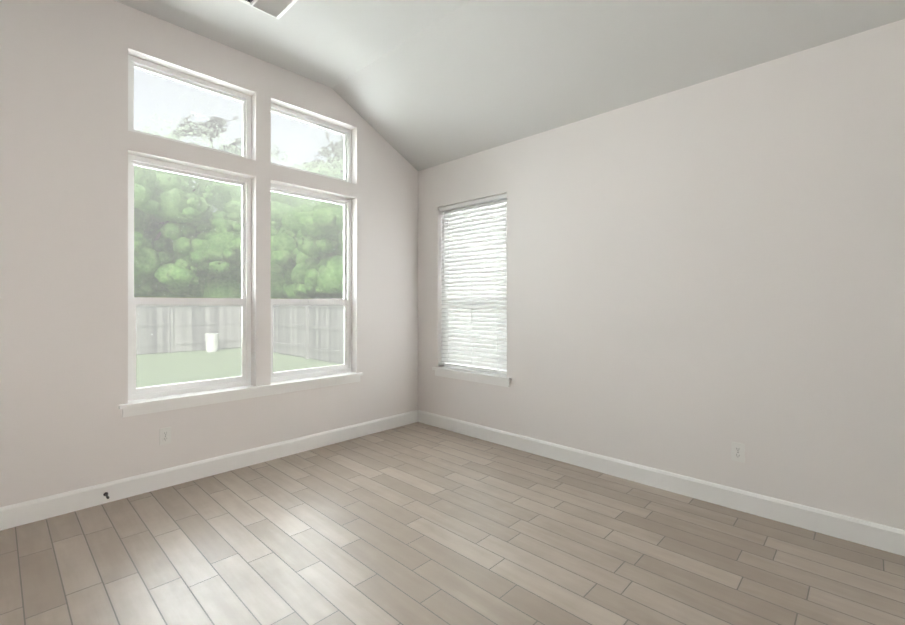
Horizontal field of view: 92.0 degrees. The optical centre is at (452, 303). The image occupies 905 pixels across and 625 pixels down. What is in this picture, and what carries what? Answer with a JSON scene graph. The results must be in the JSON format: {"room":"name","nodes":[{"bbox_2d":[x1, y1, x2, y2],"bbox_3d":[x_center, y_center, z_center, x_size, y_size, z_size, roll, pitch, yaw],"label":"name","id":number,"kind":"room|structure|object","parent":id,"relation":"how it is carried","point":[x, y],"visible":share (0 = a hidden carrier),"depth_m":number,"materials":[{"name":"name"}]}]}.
{"room":"empty living room","nodes":[
{"label":"empty living room","id":0,"kind":"room"},
{"bbox_2d":[0,0,417,506],"bbox_3d":[-1.814,-0.427,3.395,0.160,3.520,4.320,0,0,44],"label":"wall","id":1,"kind":"structure","parent":0,"point":[69,142],"depth_m":2.85,"materials":[{"name":"white paint"}]},
{"bbox_2d":[159,427,170,444],"bbox_3d":[-2.013,0.926,3.063,0.008,0.115,0.070,0,0,44],"label":"electrical outlet","id":2,"kind":"object","parent":1,"relation":"attached to","point":[164,436],"visible":1,"depth_m":3.06,"materials":[{"name":"white plastic"}]},
{"bbox_2d":[0,410,417,530],"bbox_3d":[-1.751,1.220,3.333,0.016,0.127,4.000,0,0,44],"label":"baseboard","id":3,"kind":"structure","parent":1,"relation":"attached to","point":[23,513],"depth_m":3.11,"materials":[{"name":"white wood"}]},
{"bbox_2d":[128,55,350,400],"bbox_3d":[-1.638,-0.521,3.656,0.076,2.370,1.800,0,0,44],"label":"window","id":4,"kind":"structure","parent":1,"relation":"in","point":[243,302],"depth_m":3.50,"materials":[{"name":"white plastic"}]},
{"bbox_2d":[136,306,343,387],"bbox_3d":[-1.662,0.304,3.678,0.002,0.650,1.730,0,0,44],"label":"screen","id":5,"kind":"object","parent":4,"relation":"attached to","point":[227,318],"depth_m":3.46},
{"bbox_2d":[119,372,362,416],"bbox_3d":[-1.565,0.706,3.584,0.130,0.085,1.900,0,0,44],"label":"window sill","id":6,"kind":"structure","parent":1,"relation":"attached to","point":[156,404],"depth_m":3.36,"materials":[{"name":"white wood"}]},
{"bbox_2d":[0,422,904,624],"bbox_3d":[-0.090,1.312,1.753,4.920,0.060,4.320,0,0,44],"label":"floor","id":7,"kind":"structure","parent":0,"point":[417,523],"depth_m":2.24,"materials":[{"name":"brown wood"}]},
{"bbox_2d":[114,0,904,170],"bbox_3d":[-0.090,-1.808,1.756,4.920,0.860,4.320,0,0,44],"label":"ceiling","id":8,"kind":"structure","parent":0,"point":[418,85],"depth_m":3.07,"materials":[{"name":"white paint"}]},
{"bbox_2d":[239,0,297,19],"bbox_3d":[-1.209,-1.976,2.821,0.310,0.022,0.320,0,0,44],"label":"ceiling vent","id":9,"kind":"object","parent":8,"relation":"in","point":[278,9],"visible":1,"depth_m":2.89,"materials":[{"name":"metal"}]},
{"bbox_2d":[418,19,904,529],"bbox_3d":[1.344,-0.072,3.261,4.600,2.810,0.160,0,0,44],"label":"wall","id":10,"kind":"structure","parent":0,"point":[701,276],"depth_m":2.80,"materials":[{"name":"white paint"}]},
{"bbox_2d":[432,367,510,386],"bbox_3d":[0.190,0.707,4.289,0.990,0.085,0.130,0,0,44],"label":"window sill","id":11,"kind":"structure","parent":10,"relation":"attached to","point":[481,377],"depth_m":4.22,"materials":[{"name":"white wood"}]},
{"bbox_2d":[444,202,506,374],"bbox_3d":[0.260,-0.175,4.364,0.890,1.680,0.076,0,0,44],"label":"window","id":12,"kind":"structure","parent":10,"relation":"in","point":[469,364],"depth_m":4.35,"materials":[{"name":"white plastic"}]},
{"bbox_2d":[440,193,506,373],"bbox_3d":[0.198,-0.188,4.299,0.874,1.650,0.068,0,0,44],"label":"window blinds","id":13,"kind":"object","parent":12,"relation":"attached to","point":[474,298],"visible":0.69,"depth_m":4.28,"materials":[{"name":"white plastic"}]},
{"bbox_2d":[418,410,904,555],"bbox_3d":[1.289,1.220,3.191,4.584,0.127,0.016,0,0,44],"label":"baseboard","id":14,"kind":"structure","parent":10,"relation":"attached to","point":[872,534],"depth_m":2.85,"materials":[{"name":"white wood"}]},
{"bbox_2d":[731,442,744,462],"bbox_3d":[1.782,0.926,2.727,0.070,0.115,0.008,0,0,44],"label":"electrical outlet","id":15,"kind":"object","parent":10,"relation":"attached to","point":[738,452],"visible":1,"depth_m":2.73,"materials":[{"name":"white plastic"}]},
{"label":"outside","id":16,"kind":"structure","parent":0,"visible":0},
{"bbox_2d":[136,347,340,387],"bbox_3d":[-11.421,1.804,22.195,120.000,0.300,130.000,0,0,44],"label":"lawn","id":17,"kind":"structure","parent":16,"point":[203,365],"depth_m":11.67,"materials":[{"name":"green plant"}]},
{"bbox_2d":[134,207,161,293],"bbox_3d":[-11.765,-1.020,14.417,4.568,5.579,4.918,0,0,44],"label":"tree","id":18,"kind":"object","parent":17,"relation":"on","point":[137,249],"depth_m":14.21,"materials":[{"name":"green plant"}]},
{"bbox_2d":[134,126,222,248],"bbox_3d":[-11.611,-2.079,15.111,7.048,7.722,6.289,0,0,44],"label":"tree","id":19,"kind":"object","parent":17,"relation":"on","point":[165,194],"depth_m":14.18,"materials":[{"name":"green plant"}]},
{"bbox_2d":[134,217,240,294],"bbox_3d":[-10.129,-0.754,16.389,4.580,5.109,5.498,0,0,44],"label":"tree","id":20,"kind":"object","parent":17,"relation":"on","point":[180,271],"depth_m":14.90,"materials":[{"name":"green plant"}]},
{"bbox_2d":[134,227,240,307],"bbox_3d":[-19.796,-0.646,5.756,2.534,4.671,36.233,0,0,44],"label":"tree","id":21,"kind":"object","parent":17,"relation":"on","point":[205,287],"depth_m":16.04,"materials":[{"name":"green plant"}]},
{"bbox_2d":[204,333,219,351],"bbox_3d":[-8.309,1.334,15.094,0.450,0.625,0.490,0,0,44],"label":"bucket","id":22,"kind":"object","parent":17,"relation":"on","point":[210,343],"depth_m":14.95,"materials":[{"name":"plastic"}]},
{"bbox_2d":[137,107,293,291],"bbox_3d":[-9.766,-3.076,18.512,7.787,9.724,7.613,0,0,44],"label":"tree","id":23,"kind":"object","parent":17,"relation":"on","point":[234,216],"depth_m":16.72,"materials":[{"name":"green plant"}]},
{"bbox_2d":[136,298,343,363],"bbox_3d":[-10.742,0.740,-6.508,27.445,1.865,37.345,0,0,44],"label":"fence","id":24,"kind":"object","parent":17,"relation":"on","point":[222,325],"depth_m":14.31,"materials":[{"name":"grey wood"}]},
{"bbox_2d":[148,75,343,199],"bbox_3d":[-10.372,-5.733,24.548,10.847,14.991,11.913,0,0,44],"label":"tree","id":25,"kind":"object","parent":17,"relation":"on","point":[219,123],"depth_m":22.75,"materials":[{"name":"green plant"}]},
{"bbox_2d":[239,126,343,206],"bbox_3d":[-6.298,-3.956,21.263,7.512,11.459,8.370,0,0,44],"label":"tree","id":26,"kind":"object","parent":17,"relation":"on","point":[311,201],"depth_m":18.90,"materials":[{"name":"green plant"}]},
{"bbox_2d":[271,204,320,294],"bbox_3d":[-5.221,-0.961,16.562,5.023,5.492,4.759,0,0,44],"label":"tree","id":27,"kind":"object","parent":17,"relation":"on","point":[278,259],"depth_m":14.74,"materials":[{"name":"green plant"}]},
{"bbox_2d":[294,201,342,293],"bbox_3d":[-2.982,-1.132,14.639,4.337,5.791,5.206,0,0,44],"label":"tree","id":28,"kind":"object","parent":17,"relation":"on","point":[321,277],"depth_m":12.92,"materials":[{"name":"green plant"}]},
{"bbox_2d":[303,131,343,175],"bbox_3d":[-5.243,-5.575,27.595,12.417,14.733,12.116,0,0,44],"label":"tree","id":29,"kind":"object","parent":17,"relation":"on","point":[331,144],"depth_m":27.56,"materials":[{"name":"green plant"}]},
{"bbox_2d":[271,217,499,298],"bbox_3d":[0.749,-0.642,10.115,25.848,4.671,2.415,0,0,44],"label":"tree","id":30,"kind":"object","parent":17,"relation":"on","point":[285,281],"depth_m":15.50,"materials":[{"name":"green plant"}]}
]}

